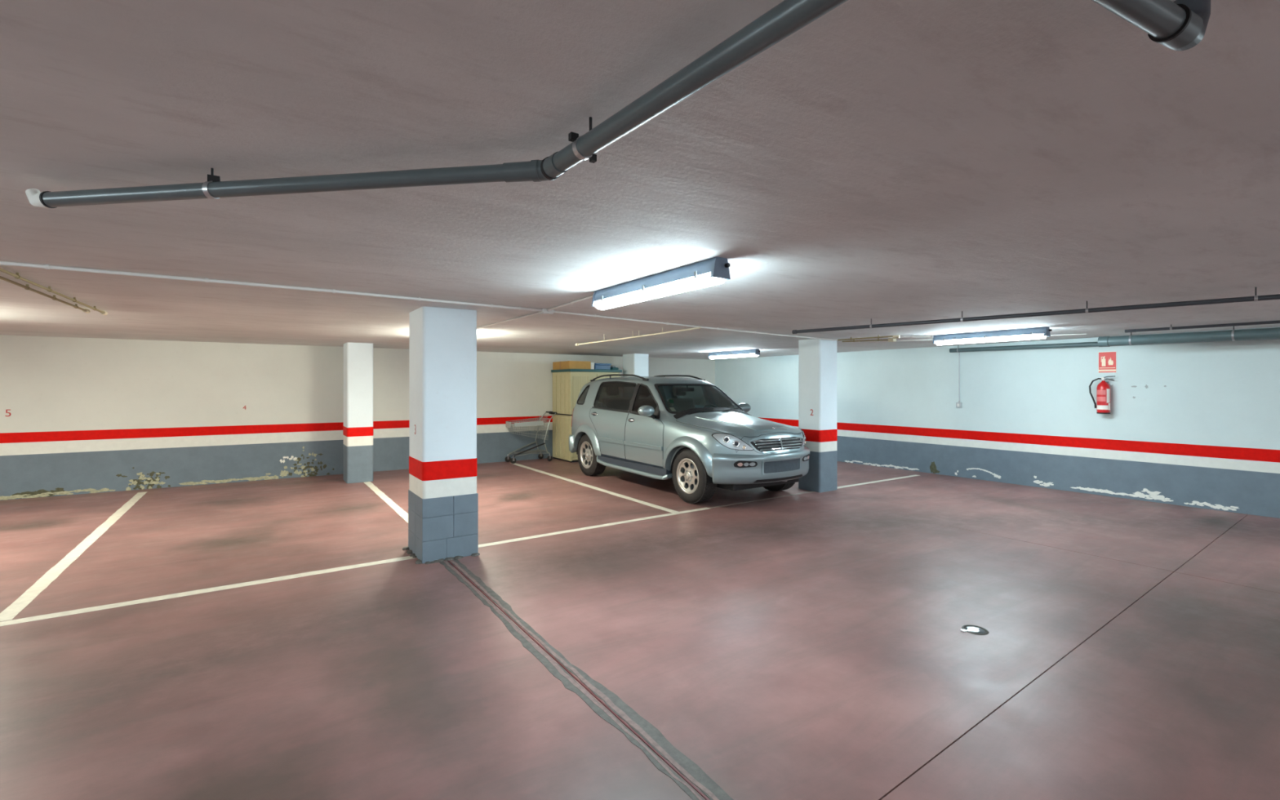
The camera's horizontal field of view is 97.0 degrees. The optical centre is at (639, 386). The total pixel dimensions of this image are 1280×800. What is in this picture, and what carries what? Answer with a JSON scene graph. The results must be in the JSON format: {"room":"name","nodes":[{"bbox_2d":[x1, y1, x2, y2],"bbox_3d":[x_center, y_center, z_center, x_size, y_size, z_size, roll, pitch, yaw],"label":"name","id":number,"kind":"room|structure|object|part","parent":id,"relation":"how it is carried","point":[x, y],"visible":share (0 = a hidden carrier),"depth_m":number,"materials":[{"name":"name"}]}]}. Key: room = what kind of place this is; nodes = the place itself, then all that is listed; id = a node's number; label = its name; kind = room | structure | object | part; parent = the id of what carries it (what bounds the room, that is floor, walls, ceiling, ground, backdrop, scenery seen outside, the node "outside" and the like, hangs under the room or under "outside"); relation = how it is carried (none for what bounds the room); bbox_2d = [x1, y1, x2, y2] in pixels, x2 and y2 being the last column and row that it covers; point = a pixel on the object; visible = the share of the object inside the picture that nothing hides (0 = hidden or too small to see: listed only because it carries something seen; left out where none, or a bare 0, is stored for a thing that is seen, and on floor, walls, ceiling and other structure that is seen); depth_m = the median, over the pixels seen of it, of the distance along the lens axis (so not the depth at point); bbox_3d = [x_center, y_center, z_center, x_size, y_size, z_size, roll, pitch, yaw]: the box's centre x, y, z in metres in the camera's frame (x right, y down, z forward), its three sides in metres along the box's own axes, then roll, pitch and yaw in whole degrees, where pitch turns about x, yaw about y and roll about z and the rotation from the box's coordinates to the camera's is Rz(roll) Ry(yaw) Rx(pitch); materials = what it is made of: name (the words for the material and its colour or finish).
{"room":"parking garage","nodes":[
{"label":"parking garage","id":0,"kind":"room"},
{"bbox_2d":[0,334,715,500],"bbox_3d":[-4.696,0.410,10.515,16.350,2.520,0.209,0,0,-34],"label":"wall","id":1,"kind":"structure","parent":0,"point":[78,415],"depth_m":8.96,"materials":[{"name":"white paint"}]},
{"bbox_2d":[0,0,1279,359],"bbox_3d":[0.090,-0.775,3.225,16.150,0.150,17.250,0,0,-34],"label":"ceiling","id":2,"kind":"structure","parent":0,"point":[883,162],"depth_m":1.83,"materials":[{"name":"paint"}]},
{"bbox_2d":[0,275,90,313],"bbox_3d":[-4.369,-0.679,4.153,0.037,0.042,2.271,0,0,-33],"label":"conduit","id":3,"kind":"object","parent":2,"relation":"attached to","point":[26,287],"visible":1,"depth_m":4.15,"materials":[{"name":"brown"}]},
{"bbox_3d":[-4.956,-0.675,5.072,0.037,0.034,0.090,0,0,-34],"label":"knob","id":4,"kind":"part","parent":3,"relation":"part of","materials":[{"name":"beige"}]},
{"bbox_2d":[0,267,107,315],"bbox_3d":[-4.314,-0.679,4.251,0.037,0.042,2.371,0,0,-33],"label":"conduit","id":5,"kind":"object","parent":2,"relation":"attached to","point":[16,275],"visible":1,"depth_m":3.97,"materials":[{"name":"brown"}]},
{"bbox_3d":[-4.928,-0.675,5.211,0.037,0.034,0.090,0,0,-34],"label":"knob","id":6,"kind":"part","parent":5,"relation":"part of","materials":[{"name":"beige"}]},
{"bbox_2d":[0,261,542,311],"bbox_3d":[-4.171,-0.686,2.724,8.124,0.028,0.090,0,0,-36],"label":"cable conduit","id":7,"kind":"object","parent":2,"relation":"attached to","point":[2,263],"visible":1,"depth_m":3.77,"materials":[{"name":"white"}]},
{"bbox_2d":[25,0,849,208],"bbox_3d":[-0.103,-0.649,1.040,4.248,0.102,0.864,0,0,35],"label":"drain pipe","id":8,"kind":"object","parent":2,"relation":"attached to","point":[788,17],"visible":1,"depth_m":1.61,"materials":[{"name":"grey plastic"}]},
{"bbox_3d":[-1.373,-0.675,1.819,0.007,0.050,0.008,0,0,-34],"label":"hanger rod","id":9,"kind":"part","parent":8,"relation":"part of","materials":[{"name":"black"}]},
{"bbox_3d":[-0.129,-0.675,1.476,0.007,0.050,0.008,0,0,-34],"label":"hanger rod","id":10,"kind":"part","parent":8,"relation":"part of","materials":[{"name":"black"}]},
{"bbox_2d":[476,311,538,328],"bbox_3d":[-1.489,-0.687,6.073,0.026,0.026,2.100,0,0,-35],"label":"conduit","id":11,"kind":"object","parent":2,"relation":"attached to","point":[537,313],"visible":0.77,"depth_m":5.83,"materials":[{"name":"white"}]},
{"bbox_2d":[537,308,554,315],"bbox_3d":[-0.852,-0.677,5.152,0.136,0.046,0.136,0,0,2],"label":"junction box","id":12,"kind":"object","parent":2,"relation":"attached to","point":[544,312],"visible":0.85,"depth_m":5.11,"materials":[{"name":"white"}]},
{"bbox_2d":[546,295,592,311],"bbox_3d":[-0.560,-0.687,4.656,0.026,0.026,1.031,0,0,-31],"label":"conduit","id":13,"kind":"object","parent":2,"relation":"attached to","point":[590,296],"visible":0.82,"depth_m":4.65,"materials":[{"name":"white"}]},
{"bbox_2d":[575,326,701,346],"bbox_3d":[-0.156,-0.640,7.286,0.148,0.119,2.336,0,0,-43],"label":"conduit","id":14,"kind":"object","parent":2,"relation":"hanging from","point":[662,332],"visible":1,"depth_m":7.06,"materials":[{"name":"beige"}]},
{"bbox_2d":[591,256,730,310],"bbox_3d":[0.077,-0.631,3.630,0.128,0.138,1.367,0,0,-34],"label":"ceiling lamp","id":15,"kind":"object","parent":2,"relation":"attached to","point":[713,271],"visible":1,"depth_m":3.43,"materials":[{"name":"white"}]},
{"bbox_2d":[594,273,724,310],"bbox_3d":[0.070,-0.592,3.639,0.120,0.060,1.260,0,0,-34],"label":"diffuser","id":16,"kind":"object","parent":15,"relation":"attached to","point":[690,282],"depth_m":3.50,"materials":[{"name":"white plastic"}]},
{"bbox_2d":[554,311,860,342],"bbox_3d":[1.281,-0.687,7.027,5.558,0.026,0.089,0,0,-41],"label":"cable conduit","id":17,"kind":"object","parent":2,"relation":"attached to","point":[557,312],"visible":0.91,"depth_m":6.33,"materials":[{"name":"white"}]},
{"bbox_2d":[707,348,759,359],"bbox_3d":[1.839,-0.631,11.167,0.128,0.138,1.367,0,0,-34],"label":"ceiling lamp","id":18,"kind":"object","parent":2,"relation":"attached to","point":[746,353],"visible":1,"depth_m":11.06,"materials":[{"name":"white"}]},
{"bbox_2d":[709,353,758,359],"bbox_3d":[1.832,-0.592,11.177,0.120,0.060,1.260,0,0,-34],"label":"diffuser","id":19,"kind":"object","parent":18,"relation":"attached to","point":[712,356],"depth_m":11.18,"materials":[{"name":"white plastic"}]},
{"bbox_2d":[837,334,900,340],"bbox_3d":[3.154,-0.669,7.860,0.044,0.061,0.887,0,0,-41],"label":"conduit","id":20,"kind":"object","parent":2,"relation":"attached to","point":[898,335],"visible":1,"depth_m":7.78,"materials":[{"name":"brown"}]},
{"bbox_3d":[3.419,-0.660,7.556,0.044,0.042,0.081,0,0,-41],"label":"knob","id":21,"kind":"part","parent":20,"relation":"part of","materials":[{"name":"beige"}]},
{"bbox_2d":[842,337,896,342],"bbox_3d":[3.357,-0.670,8.316,0.739,0.060,0.101,0,0,34],"label":"conduit","id":22,"kind":"object","parent":2,"relation":"attached to","point":[890,340],"visible":0.85,"depth_m":8.25,"materials":[{"name":"brown"}]},
{"bbox_2d":[857,335,931,338],"bbox_3d":[3.542,-0.687,7.910,0.951,0.025,0.024,0,0,16],"label":"cable conduit","id":23,"kind":"object","parent":2,"relation":"attached to","point":[912,336],"visible":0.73,"depth_m":7.84,"materials":[{"name":"white"}]},
{"bbox_2d":[869,333,1085,342],"bbox_3d":[4.701,-0.687,8.105,2.661,0.025,0.024,0,0,30],"label":"cable conduit","id":24,"kind":"object","parent":2,"relation":"attached to","point":[1085,333],"visible":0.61,"depth_m":8.39,"materials":[{"name":"white"}]},
{"bbox_2d":[932,326,1052,345],"bbox_3d":[4.429,-0.631,7.210,0.128,0.138,1.367,0,0,-34],"label":"ceiling lamp","id":25,"kind":"object","parent":2,"relation":"attached to","point":[1033,333],"visible":1,"depth_m":7.11,"materials":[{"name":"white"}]},
{"bbox_2d":[935,333,1046,345],"bbox_3d":[4.423,-0.592,7.219,0.120,0.060,1.260,0,0,-34],"label":"diffuser","id":26,"kind":"object","parent":25,"relation":"attached to","point":[992,337],"depth_m":7.18,"materials":[{"name":"white plastic"}]},
{"bbox_2d":[791,287,1279,333],"bbox_3d":[3.492,-0.649,4.810,4.819,0.102,0.046,0,0,44],"label":"pipe","id":27,"kind":"object","parent":2,"relation":"hanging from","point":[1268,297],"visible":1,"depth_m":4.73,"materials":[{"name":"black metal"}]},
{"bbox_2d":[949,338,1279,352],"bbox_3d":[7.175,-0.613,6.998,0.076,0.174,6.601,0,0,-34],"label":"supply pipe","id":28,"kind":"object","parent":2,"relation":"hanging from","point":[1082,344],"visible":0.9,"depth_m":8.67,"materials":[{"name":"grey plastic"}]},
{"bbox_2d":[1091,0,1210,50],"bbox_3d":[0.788,-0.654,0.923,0.523,0.095,0.058,0,0,-27],"label":"pipe stub","id":29,"kind":"object","parent":2,"relation":"attached to","point":[1177,24],"visible":1,"depth_m":0.97,"materials":[{"name":"grey plastic"}]},
{"bbox_2d":[1147,4,1203,48],"bbox_3d":[0.948,-0.635,1.004,0.061,0.058,0.063,0,0,-34],"label":"socket","id":30,"kind":"object","parent":29,"relation":"attached to","point":[1189,29],"depth_m":0.99,"materials":[{"name":"black"}]},
{"bbox_2d":[1097,326,1279,346],"bbox_3d":[7.120,-0.601,5.538,0.134,0.199,4.242,0,0,-35],"label":"pipe","id":31,"kind":"object","parent":2,"relation":"hanging from","point":[1233,335],"visible":0.94,"depth_m":6.53,"materials":[{"name":"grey plastic"}]},
{"bbox_2d":[1097,336,1109,346],"bbox_3d":[5.924,-0.570,7.229,0.137,0.133,0.103,0,0,-34],"label":"socket","id":32,"kind":"object","parent":31,"relation":"attached to","point":[1103,341],"depth_m":7.19,"materials":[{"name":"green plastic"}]},
{"bbox_2d":[1124,320,1279,333],"bbox_3d":[6.933,-0.668,5.190,0.038,0.064,3.875,0,0,-37],"label":"pipe","id":33,"kind":"object","parent":2,"relation":"attached to","point":[1171,327],"visible":1,"depth_m":6.19,"materials":[{"name":"black metal"}]},
{"bbox_2d":[1124,328,1136,333],"bbox_3d":[5.799,-0.655,6.699,0.036,0.035,0.100,0,0,-37],"label":"socket","id":34,"kind":"object","parent":33,"relation":"attached to","point":[1131,330],"depth_m":6.68,"materials":[{"name":"black metal"}]},
{"bbox_2d":[0,457,1279,799],"bbox_3d":[0.090,1.608,3.225,16.150,0.124,17.250,0,0,-34],"label":"floor","id":35,"kind":"structure","parent":0,"point":[611,634],"depth_m":3.34,"materials":[{"name":"red concrete"}]},
{"bbox_2d":[342,342,373,483],"bbox_3d":[-4.654,0.425,9.356,0.391,2.250,0.526,0,0,-34],"label":"pillar","id":36,"kind":"structure","parent":35,"relation":"on","point":[357,428],"depth_m":9.14,"materials":[{"name":"white paint"}]},
{"bbox_2d":[402,306,479,564],"bbox_3d":[-1.862,0.425,5.298,0.564,2.250,0.638,0,0,-34],"label":"pillar","id":37,"kind":"structure","parent":35,"relation":"on","point":[443,496],"depth_m":5.09,"materials":[{"name":"white paint"}]},
{"bbox_2d":[504,411,556,463],"bbox_3d":[-2.264,1.040,11.711,0.980,1.019,0.500,0,0,-34],"label":"shopping cart","id":38,"kind":"object","parent":35,"relation":"on","point":[532,423],"visible":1,"depth_m":11.62,"materials":[{"name":"silver metal"}]},
{"bbox_3d":[-2.661,0.775,11.444,0.008,0.110,0.260,0,0,-34],"label":"nose panel","id":39,"kind":"part","parent":38,"relation":"part of","materials":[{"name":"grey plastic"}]},
{"bbox_3d":[-2.456,1.293,11.811,0.678,0.273,0.043,0,0,-40],"label":"frame","id":40,"kind":"part","parent":38,"relation":"part of","materials":[{"name":"silver metal"}]},
{"bbox_3d":[-2.255,0.756,11.491,0.607,0.106,0.013,0,0,-27],"label":"panel","id":41,"kind":"part","parent":38,"relation":"part of","materials":[{"name":"grey"}]},
{"bbox_3d":[-2.244,1.293,11.496,0.678,0.273,0.043,0,0,-27],"label":"frame","id":42,"kind":"part","parent":38,"relation":"part of","materials":[{"name":"silver metal"}]},
{"bbox_2d":[512,448,548,453],"bbox_3d":[-2.272,1.350,11.706,0.645,0.025,0.384,0,0,-34],"label":"tray","id":43,"kind":"object","parent":38,"relation":"on","point":[526,451],"depth_m":11.67,"materials":[{"name":"silver metal"}]},
{"bbox_3d":[-2.184,1.380,11.538,0.725,0.056,0.023,0,0,-28],"label":"rail","id":44,"kind":"part","parent":38,"relation":"part of","materials":[{"name":"silver metal"}]},
{"bbox_3d":[-2.069,0.775,11.843,0.135,0.315,0.384,0,0,-34],"label":"child seat","id":45,"kind":"part","parent":38,"relation":"part of","materials":[{"name":"silver metal"}]},
{"bbox_2d":[551,368,622,462],"bbox_3d":[-1.151,0.598,12.189,1.240,1.905,0.910,0,0,-34],"label":"storage cabinet","id":46,"kind":"object","parent":35,"relation":"on","point":[567,384],"visible":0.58,"depth_m":11.75,"materials":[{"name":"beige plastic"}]},
{"bbox_3d":[-1.823,0.175,12.120,0.016,0.810,0.165,0,0,-34],"label":"panel","id":47,"kind":"part","parent":46,"relation":"part of","materials":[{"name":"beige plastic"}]},
{"bbox_3d":[-1.823,1.060,12.120,0.016,0.820,0.165,0,0,-34],"label":"panel","id":48,"kind":"part","parent":46,"relation":"part of","materials":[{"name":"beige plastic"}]},
{"bbox_3d":[-1.711,0.175,11.954,0.016,0.810,0.165,0,0,-34],"label":"panel","id":49,"kind":"part","parent":46,"relation":"part of","materials":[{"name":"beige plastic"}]},
{"bbox_3d":[-1.711,1.060,11.954,0.016,0.820,0.165,0,0,-34],"label":"panel","id":50,"kind":"part","parent":46,"relation":"part of","materials":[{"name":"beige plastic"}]},
{"bbox_3d":[-1.599,0.175,11.788,0.016,0.810,0.165,0,0,-34],"label":"panel","id":51,"kind":"part","parent":46,"relation":"part of","materials":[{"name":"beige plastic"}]},
{"bbox_3d":[-1.599,1.060,11.788,0.016,0.820,0.165,0,0,-34],"label":"panel","id":52,"kind":"part","parent":46,"relation":"part of","materials":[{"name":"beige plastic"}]},
{"bbox_3d":[-1.488,0.175,11.622,0.016,0.810,0.165,0,0,-34],"label":"panel","id":53,"kind":"part","parent":46,"relation":"part of","materials":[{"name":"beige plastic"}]},
{"bbox_3d":[-1.488,1.060,11.622,0.016,0.820,0.165,0,0,-34],"label":"panel","id":54,"kind":"part","parent":46,"relation":"part of","materials":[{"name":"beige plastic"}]},
{"bbox_3d":[-1.404,0.625,11.515,0.043,1.790,0.046,0,0,-34],"label":"corner post","id":55,"kind":"part","parent":46,"relation":"part of","materials":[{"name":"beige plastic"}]},
{"bbox_2d":[552,360,591,369],"bbox_3d":[-1.450,-0.439,12.006,0.504,0.167,0.780,0,0,-34],"label":"box","id":56,"kind":"object","parent":46,"relation":"on","point":[566,364],"visible":0.86,"depth_m":11.72,"materials":[{"name":"beige cardboard"}]},
{"bbox_3d":[-1.307,1.040,11.562,0.141,0.820,0.008,0,0,-34],"label":"raised panel","id":57,"kind":"part","parent":46,"relation":"part of","materials":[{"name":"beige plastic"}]},
{"bbox_3d":[-1.307,0.170,11.562,0.141,0.760,0.008,0,0,-34],"label":"raised panel","id":58,"kind":"part","parent":46,"relation":"part of","materials":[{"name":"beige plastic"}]},
{"bbox_3d":[-1.165,0.170,11.658,0.141,0.760,0.008,0,0,-34],"label":"raised panel","id":59,"kind":"part","parent":46,"relation":"part of","materials":[{"name":"beige plastic"}]},
{"bbox_3d":[-1.161,0.620,11.679,0.595,1.760,0.025,0,0,-34],"label":"door","id":60,"kind":"part","parent":46,"relation":"part of","materials":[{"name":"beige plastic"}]},
{"bbox_3d":[-1.151,-0.328,12.189,1.240,0.055,0.910,0,0,-34],"label":"lid","id":61,"kind":"part","parent":46,"relation":"part of","materials":[{"name":"teal plastic"}]},
{"bbox_3d":[-1.022,0.170,11.754,0.141,0.760,0.008,0,0,-34],"label":"raised panel","id":62,"kind":"part","parent":46,"relation":"part of","materials":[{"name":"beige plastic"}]},
{"bbox_2d":[591,362,594,368],"bbox_3d":[-1.099,-0.427,12.031,0.092,0.145,0.370,0,0,-34],"label":"box","id":63,"kind":"object","parent":46,"relation":"on","point":[592,363],"visible":0.3,"depth_m":11.88,"materials":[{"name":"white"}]},
{"bbox_2d":[594,363,611,369],"bbox_3d":[-0.916,-0.422,12.251,0.410,0.135,0.480,0,0,-34],"label":"crate","id":64,"kind":"object","parent":46,"relation":"on","point":[597,366],"visible":0.59,"depth_m":12.06,"materials":[{"name":"blue plastic"}]},
{"bbox_3d":[-0.667,0.620,12.011,0.575,1.760,0.025,0,0,-34],"label":"door","id":65,"kind":"part","parent":46,"relation":"part of","materials":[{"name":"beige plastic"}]},
{"bbox_2d":[610,366,618,369],"bbox_3d":[-0.633,-0.395,12.351,0.160,0.080,0.400,0,0,-34],"label":"bag","id":66,"kind":"object","parent":46,"relation":"on","point":[611,367],"visible":0.48,"depth_m":12.19,"materials":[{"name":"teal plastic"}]},
{"bbox_2d":[622,353,648,377],"bbox_3d":[-0.097,0.425,12.422,0.396,2.250,0.486,0,0,-34],"label":"pillar","id":67,"kind":"structure","parent":35,"relation":"on","point":[637,364],"depth_m":12.24,"materials":[{"name":"white paint"}]},
{"bbox_2d":[568,373,809,503],"bbox_3d":[0.580,0.668,9.204,2.216,1.763,4.652,0,0,-29],"label":"car","id":68,"kind":"object","parent":35,"relation":"on","point":[689,431],"visible":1,"depth_m":8.05,"materials":[{"name":"silver metal"}]},
{"bbox_3d":[-0.533,0.764,9.225,0.075,0.774,1.189,0,0,-34],"label":"door","id":69,"kind":"part","parent":68,"relation":"part of","materials":[{"name":"silver metal"}]},
{"bbox_3d":[-0.464,0.870,9.038,0.032,0.050,0.805,0,0,-34],"label":"moulding","id":70,"kind":"part","parent":68,"relation":"part of","materials":[{"name":"silver metal"}]},
{"bbox_3d":[-0.384,-0.146,9.571,0.028,0.121,1.759,0,0,-34],"label":"roof rail","id":71,"kind":"part","parent":68,"relation":"part of","materials":[{"name":"black metal"}]},
{"bbox_3d":[-0.271,0.409,8.912,0.022,0.120,1.970,0,0,-34],"label":"belt moulding","id":72,"kind":"part","parent":68,"relation":"part of","materials":[{"name":"black"}]},
{"bbox_3d":[-0.114,1.200,8.650,0.130,0.100,1.900,0,0,-34],"label":"sill","id":73,"kind":"part","parent":68,"relation":"part of","materials":[{"name":"grey metal"}]},
{"bbox_3d":[-0.087,0.172,8.811,0.191,0.438,0.068,0,0,-40],"label":"central pillar trim","id":74,"kind":"part","parent":68,"relation":"part of","materials":[{"name":"black metal"}]},
{"bbox_3d":[0.036,0.870,8.296,0.033,0.050,0.975,0,0,-34],"label":"moulding","id":75,"kind":"part","parent":68,"relation":"part of","materials":[{"name":"silver metal"}]},
{"bbox_3d":[0.071,0.785,8.326,0.073,0.733,0.984,0,0,-34],"label":"door","id":76,"kind":"part","parent":68,"relation":"part of","materials":[{"name":"silver metal"}]},
{"bbox_2d":[638,404,660,418],"bbox_3d":[0.147,0.376,8.106,0.385,0.212,0.176,0,0,-34],"label":"mirror","id":77,"kind":"object","parent":68,"relation":"attached to","point":[644,411],"depth_m":8.03,"materials":[{"name":"silver mirror"}]},
{"bbox_3d":[0.570,-0.146,10.213,0.028,0.121,1.759,0,0,-34],"label":"roof rail","id":78,"kind":"part","parent":68,"relation":"part of","materials":[{"name":"black metal"}]},
{"bbox_3d":[0.725,0.477,9.633,0.520,0.553,0.227,0,0,-34],"label":"backrest","id":79,"kind":"part","parent":68,"relation":"part of","materials":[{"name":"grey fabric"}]},
{"bbox_2d":[681,386,693,391],"bbox_3d":[0.744,0.013,8.925,0.240,0.133,0.057,0,0,-34],"label":"mirror","id":80,"kind":"object","parent":68,"relation":"attached to","point":[684,389],"depth_m":8.89,"materials":[{"name":"grey plastic"}]},
{"bbox_3d":[1.079,0.388,8.427,1.477,0.145,0.165,0,0,-34],"label":"cowl panel","id":81,"kind":"part","parent":68,"relation":"part of","materials":[{"name":"black metal"}]},
{"bbox_2d":[722,435,730,443],"bbox_3d":[1.087,0.668,7.120,0.092,0.089,0.030,0,0,10],"label":"headlight assembly","id":82,"kind":"object","parent":68,"relation":"on","point":[726,439],"depth_m":7.12,"materials":[{"name":"silver metal"}]},
{"bbox_2d":[733,440,739,447],"bbox_3d":[1.205,0.719,7.089,0.086,0.086,0.016,0,0,7],"label":"headlight assembly","id":83,"kind":"object","parent":68,"relation":"on","point":[735,442],"depth_m":7.09,"materials":[{"name":"silver metal"}]},
{"bbox_2d":[737,403,751,412],"bbox_3d":[1.693,0.376,9.167,0.325,0.213,0.200,0,0,-34],"label":"mirror","id":84,"kind":"object","parent":68,"relation":"attached to","point":[746,407],"depth_m":9.16,"materials":[{"name":"silver mirror"}]},
{"bbox_2d":[733,460,757,467],"bbox_3d":[1.319,0.968,7.055,0.311,0.093,0.030,0,0,-10],"label":"fog lamp","id":85,"kind":"object","parent":68,"relation":"attached to","point":[737,464],"depth_m":7.05,"materials":[{"name":"grey"}]},
{"bbox_2d":[747,435,804,453],"bbox_3d":[1.808,0.747,7.343,1.033,0.209,0.113,0,0,-34],"label":"grille","id":86,"kind":"object","parent":68,"relation":"attached to","point":[757,444],"depth_m":7.28,"materials":[{"name":"silver metal"}]},
{"bbox_3d":[1.844,1.022,7.291,0.725,0.187,0.066,0,0,-34],"label":"plate frame","id":87,"kind":"part","parent":68,"relation":"part of","materials":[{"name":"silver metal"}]},
{"bbox_2d":[802,453,809,461],"bbox_3d":[2.260,0.968,7.688,0.030,0.093,0.311,0,0,32],"label":"fog lamp","id":88,"kind":"object","parent":68,"relation":"attached to","point":[805,456],"depth_m":7.63,"materials":[{"name":"grey"}]},
{"bbox_2d":[798,338,837,492],"bbox_3d":[2.679,0.425,8.547,0.418,2.250,0.416,0,0,-34],"label":"pillar","id":89,"kind":"structure","parent":35,"relation":"on","point":[817,357],"depth_m":8.38,"materials":[{"name":"white paint"}]},
{"bbox_2d":[960,624,988,635],"bbox_3d":[2.129,1.546,3.601,0.149,0.006,0.155,0,0,37],"label":"floor drain","id":90,"kind":"object","parent":35,"relation":"on","point":[971,628],"visible":1,"depth_m":3.59,"materials":[{"name":"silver metal"}]},
{"bbox_2d":[715,326,1279,518],"bbox_3d":[6.869,0.410,7.786,0.208,2.520,17.250,0,0,-34],"label":"wall","id":91,"kind":"structure","parent":0,"point":[1190,424],"depth_m":8.39,"materials":[{"name":"white paint"}]},
{"bbox_2d":[955,351,961,408],"bbox_3d":[5.447,-0.122,9.680,0.051,0.975,0.080,0,0,-34],"label":"light switch","id":92,"kind":"object","parent":91,"relation":"attached to","point":[958,404],"visible":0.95,"depth_m":9.68,"materials":[{"name":"grey plastic"}]},
{"bbox_2d":[1088,375,1115,413],"bbox_3d":[6.501,0.119,7.974,0.244,0.530,0.182,0,0,18],"label":"fire extinguisher","id":93,"kind":"object","parent":91,"relation":"attached to","point":[1102,405],"visible":1,"depth_m":7.92,"materials":[{"name":"red metal"}]},
{"bbox_2d":[1097,351,1116,373],"bbox_3d":[6.600,-0.340,8.004,0.010,0.300,0.210,0,0,-34],"label":"sign","id":94,"kind":"object","parent":91,"relation":"attached to","point":[1107,361],"visible":1,"depth_m":8.00,"materials":[{"name":"red plastic"}]}
]}

